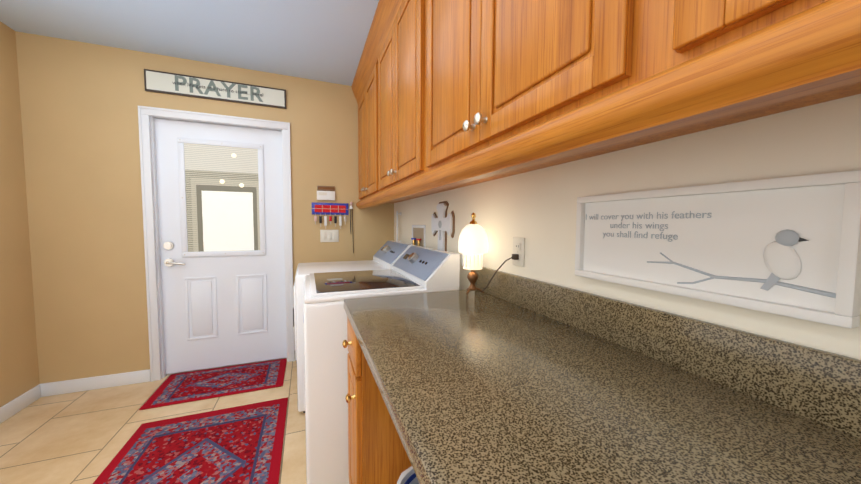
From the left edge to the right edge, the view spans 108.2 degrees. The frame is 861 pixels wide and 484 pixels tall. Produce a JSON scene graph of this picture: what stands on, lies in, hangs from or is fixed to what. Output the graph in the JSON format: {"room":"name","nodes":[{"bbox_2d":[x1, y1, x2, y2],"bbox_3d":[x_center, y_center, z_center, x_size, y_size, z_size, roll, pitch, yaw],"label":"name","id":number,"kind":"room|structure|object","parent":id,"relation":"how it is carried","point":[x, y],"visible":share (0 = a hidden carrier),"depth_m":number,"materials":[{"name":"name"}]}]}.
{"room":"laundry room","nodes":[
{"label":"laundry room","id":0,"kind":"room"},
{"bbox_2d":[0,21,38,406],"bbox_3d":[-1.805,0.001,-0.418,0.100,2.500,5.710,-1,4,-21],"label":"wall","id":1,"kind":"structure","parent":0,"point":[19,373],"depth_m":2.03,"materials":[{"name":"beige paint"}]},
{"bbox_2d":[0,384,42,423],"bbox_3d":[-1.751,1.201,-0.337,0.019,0.095,5.490,-1,4,-21],"label":"baseboard","id":2,"kind":"structure","parent":1,"relation":"attached to","point":[19,403],"depth_m":2.04,"materials":[{"name":"white wood"}]},
{"bbox_2d":[0,361,306,483],"bbox_3d":[-0.634,1.246,0.322,2.780,0.060,6.090,-1,4,-21],"label":"floor","id":3,"kind":"structure","parent":0,"point":[82,437],"depth_m":1.87,"materials":[{"name":"tile"}]},
{"bbox_2d":[93,397,287,483],"bbox_3d":[-1.173,1.140,1.514,0.815,0.008,1.170,-1,4,-21],"label":"rug","id":4,"kind":"object","parent":3,"relation":"on","point":[242,444],"visible":1,"depth_m":1.69,"materials":[{"name":"red fabric"}]},
{"bbox_2d":[139,359,286,409],"bbox_3d":[-1.613,1.085,2.446,0.860,0.008,0.510,-1,4,-21],"label":"rug","id":5,"kind":"object","parent":3,"relation":"on","point":[173,389],"visible":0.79,"depth_m":2.40,"materials":[{"name":"red fabric"}]},
{"bbox_2d":[293,241,415,412],"bbox_3d":[-0.605,0.553,2.408,0.815,1.086,0.662,-1,4,-21],"label":"dryer","id":6,"kind":"object","parent":3,"relation":"on","point":[388,255],"visible":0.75,"depth_m":2.14,"materials":[{"name":"white metal"}]},
{"bbox_2d":[342,316,411,483],"bbox_3d":[-0.020,0.724,1.325,0.680,0.874,0.280,-1,4,-21],"label":"base cabinet","id":7,"kind":"object","parent":3,"relation":"on","point":[377,453],"visible":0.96,"depth_m":1.11,"materials":[{"name":"brown wood"}]},
{"bbox_2d":[344,267,860,483],"bbox_3d":[0.302,0.255,0.517,0.658,0.154,2.005,-1,4,-21],"label":"countertop","id":8,"kind":"structure","parent":7,"relation":"on","point":[506,378],"depth_m":0.56,"materials":[{"name":"stone"}]},
{"bbox_2d":[458,213,487,294],"bbox_3d":[0.197,0.051,1.446,0.138,0.374,0.138,-1,4,-21],"label":"lamp","id":9,"kind":"object","parent":8,"relation":"on","point":[473,245],"visible":1,"depth_m":1.41,"materials":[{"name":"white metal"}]},
{"bbox_2d":[303,245,459,483],"bbox_3d":[-0.321,0.590,1.788,0.741,1.086,0.675,-1,4,-21],"label":"washer","id":10,"kind":"object","parent":3,"relation":"on","point":[417,269],"visible":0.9,"depth_m":1.40,"materials":[{"name":"white metal"}]},
{"bbox_2d":[397,466,419,483],"bbox_3d":[0.045,0.965,0.946,0.357,0.435,0.356,-1,4,-21],"label":"trash bin","id":11,"kind":"object","parent":3,"relation":"on","point":[408,476],"visible":0.19,"depth_m":1.01,"materials":[{"name":"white plastic"}]},
{"bbox_2d":[0,0,378,85],"bbox_3d":[-0.552,-1.299,-0.001,2.780,0.060,5.710,-1,4,-21],"label":"ceiling","id":12,"kind":"structure","parent":0,"point":[322,40],"depth_m":2.03,"materials":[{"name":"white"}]},
{"bbox_2d":[15,31,393,383],"bbox_3d":[-1.583,-0.175,2.668,2.580,2.500,0.120,-1,4,-21],"label":"wall","id":13,"kind":"structure","parent":0,"point":[80,102],"depth_m":2.29,"materials":[{"name":"beige paint"}]},
{"bbox_2d":[42,369,150,396],"bbox_3d":[-2.458,1.045,2.319,0.595,0.095,0.019,-1,4,-21],"label":"baseboard","id":14,"kind":"structure","parent":13,"relation":"attached to","point":[105,381],"depth_m":2.31,"materials":[{"name":"white wood"}]},
{"bbox_2d":[144,69,285,108],"bbox_3d":[-1.680,-1.212,2.492,0.955,0.155,0.020,-1,4,-21],"label":"sign","id":15,"kind":"object","parent":13,"relation":"attached to","point":[158,81],"visible":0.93,"depth_m":2.46,"materials":[{"name":"white wood"}]},
{"bbox_2d":[173,82,261,95],"bbox_3d":[-1.676,-1.213,2.480,0.612,0.033,0.002,-1,4,-21],"label":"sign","id":16,"kind":"object","parent":15,"relation":"attached to","point":[217,88],"visible":1,"depth_m":2.48,"materials":[{"name":"grey"}]},
{"bbox_2d":[175,75,262,101],"bbox_3d":[-1.669,-1.218,2.485,0.598,0.115,0.002,-1,4,-21],"label":"text","id":17,"kind":"object","parent":15,"relation":"attached to","point":[212,83],"visible":1,"depth_m":2.47,"materials":[{"name":"grey"}]},
{"bbox_2d":[138,106,294,381],"bbox_3d":[-1.718,0.027,2.619,1.027,2.101,0.145,-1,4,-21],"label":"door frame","id":18,"kind":"structure","parent":13,"relation":"attached to","point":[147,115],"depth_m":2.43,"materials":[{"name":"white painted wood"}]},
{"bbox_2d":[154,118,286,373],"bbox_3d":[-1.718,0.050,2.617,0.907,2.028,0.108,-1,4,-21],"label":"entry door","id":19,"kind":"structure","parent":13,"relation":"in","point":[220,209],"depth_m":2.61,"materials":[{"name":"white wood"}]},
{"bbox_2d":[317,186,334,199],"bbox_3d":[-0.946,-0.443,2.823,0.157,0.127,0.028,-1,4,-21],"label":"thermostat","id":20,"kind":"object","parent":13,"relation":"attached to","point":[325,192],"visible":1,"depth_m":2.81,"materials":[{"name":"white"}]},
{"bbox_2d":[320,230,338,241],"bbox_3d":[-0.927,-0.056,2.863,0.160,0.114,0.010,-1,4,-21],"label":"switch plate","id":21,"kind":"object","parent":13,"relation":"attached to","point":[329,235],"visible":1,"depth_m":2.86,"materials":[{"name":"beige plastic"}]},
{"bbox_2d":[312,202,347,228],"bbox_3d":[-0.912,-0.238,2.845,0.320,0.236,0.034,-1,4,-21],"label":"rack","id":22,"kind":"object","parent":13,"relation":"attached to","point":[330,209],"visible":0.96,"depth_m":2.84,"materials":[{"name":"blue"}]},
{"bbox_2d":[349,201,353,252],"bbox_3d":[-0.738,-0.141,2.919,0.041,0.492,0.035,-1,4,-21],"label":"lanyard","id":23,"kind":"object","parent":13,"relation":"attached to","point":[351,206],"visible":0.98,"depth_m":2.92,"materials":[{"name":"metal"}]},
{"bbox_2d":[394,94,860,359],"bbox_3d":[0.689,-0.043,0.563,0.100,2.500,5.710,-1,4,-21],"label":"wall","id":24,"kind":"structure","parent":0,"point":[536,209],"depth_m":0.76,"materials":[{"name":"beige paint"}]},
{"bbox_2d":[356,44,419,203],"bbox_3d":[-0.359,-0.847,2.571,0.348,0.985,0.880,-1,4,-21],"label":"upper cabinet","id":25,"kind":"object","parent":24,"relation":"attached to","point":[366,94],"depth_m":2.40,"materials":[{"name":"brown wood"}]},
{"bbox_2d":[396,211,400,241],"bbox_3d":[-0.290,-0.127,2.848,0.043,0.308,0.032,-1,4,-21],"label":"bar","id":26,"kind":"object","parent":24,"relation":"attached to","point":[397,213],"visible":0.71,"depth_m":2.84,"materials":[{"name":"white metal"}]},
{"bbox_2d":[411,225,424,246],"bbox_3d":[-0.110,-0.024,2.397,0.040,0.215,0.300,-1,4,-21],"label":"washer outlet box","id":27,"kind":"object","parent":24,"relation":"attached to","point":[418,236],"visible":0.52,"depth_m":2.38,"materials":[{"name":"white plastic"}]},
{"bbox_2d":[376,0,472,196],"bbox_3d":[-0.033,-0.797,1.745,0.348,0.985,0.898,-1,4,-21],"label":"upper cabinet","id":28,"kind":"object","parent":24,"relation":"attached to","point":[398,38],"depth_m":1.60,"materials":[{"name":"brown wood"}]},
{"bbox_2d":[431,201,454,250],"bbox_3d":[0.067,-0.051,1.960,0.031,0.404,0.324,-1,4,-21],"label":"cross","id":29,"kind":"object","parent":24,"relation":"attached to","point":[443,224],"visible":0.94,"depth_m":1.92,"materials":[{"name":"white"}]},
{"bbox_2d":[478,237,524,293],"bbox_3d":[0.292,0.111,1.319,0.088,0.265,0.215,-1,4,-21],"label":"electrical outlet","id":30,"kind":"object","parent":24,"relation":"attached to","point":[518,256],"visible":1,"depth_m":1.25,"materials":[{"name":"beige plastic"}]},
{"bbox_2d":[416,0,745,183],"bbox_3d":[0.300,-0.747,0.903,0.348,0.985,0.916,-1,4,-21],"label":"upper cabinet","id":31,"kind":"object","parent":24,"relation":"attached to","point":[451,94],"depth_m":0.69,"materials":[{"name":"brown wood"}]},
{"bbox_2d":[575,170,860,328],"bbox_3d":[0.557,-0.002,0.719,0.030,0.240,0.530,-1,4,-21],"label":"sign frame","id":32,"kind":"object","parent":24,"relation":"attached to","point":[787,246],"visible":1,"depth_m":0.60,"materials":[{"name":"white wood"}]},
{"bbox_2d":[586,211,710,241],"bbox_3d":[0.526,-0.040,0.795,0.001,0.070,0.314,-1,4,-21],"label":"text","id":33,"kind":"object","parent":32,"relation":"in","point":[672,214],"visible":1,"depth_m":0.77,"materials":[{"name":"grey paint"}]},
{"bbox_2d":[628,0,860,119],"bbox_3d":[0.626,-0.698,0.075,0.348,0.985,0.867,-1,4,-21],"label":"upper cabinet","id":34,"kind":"object","parent":24,"relation":"attached to","point":[738,59],"depth_m":0.35,"materials":[{"name":"brown wood"}]}
]}

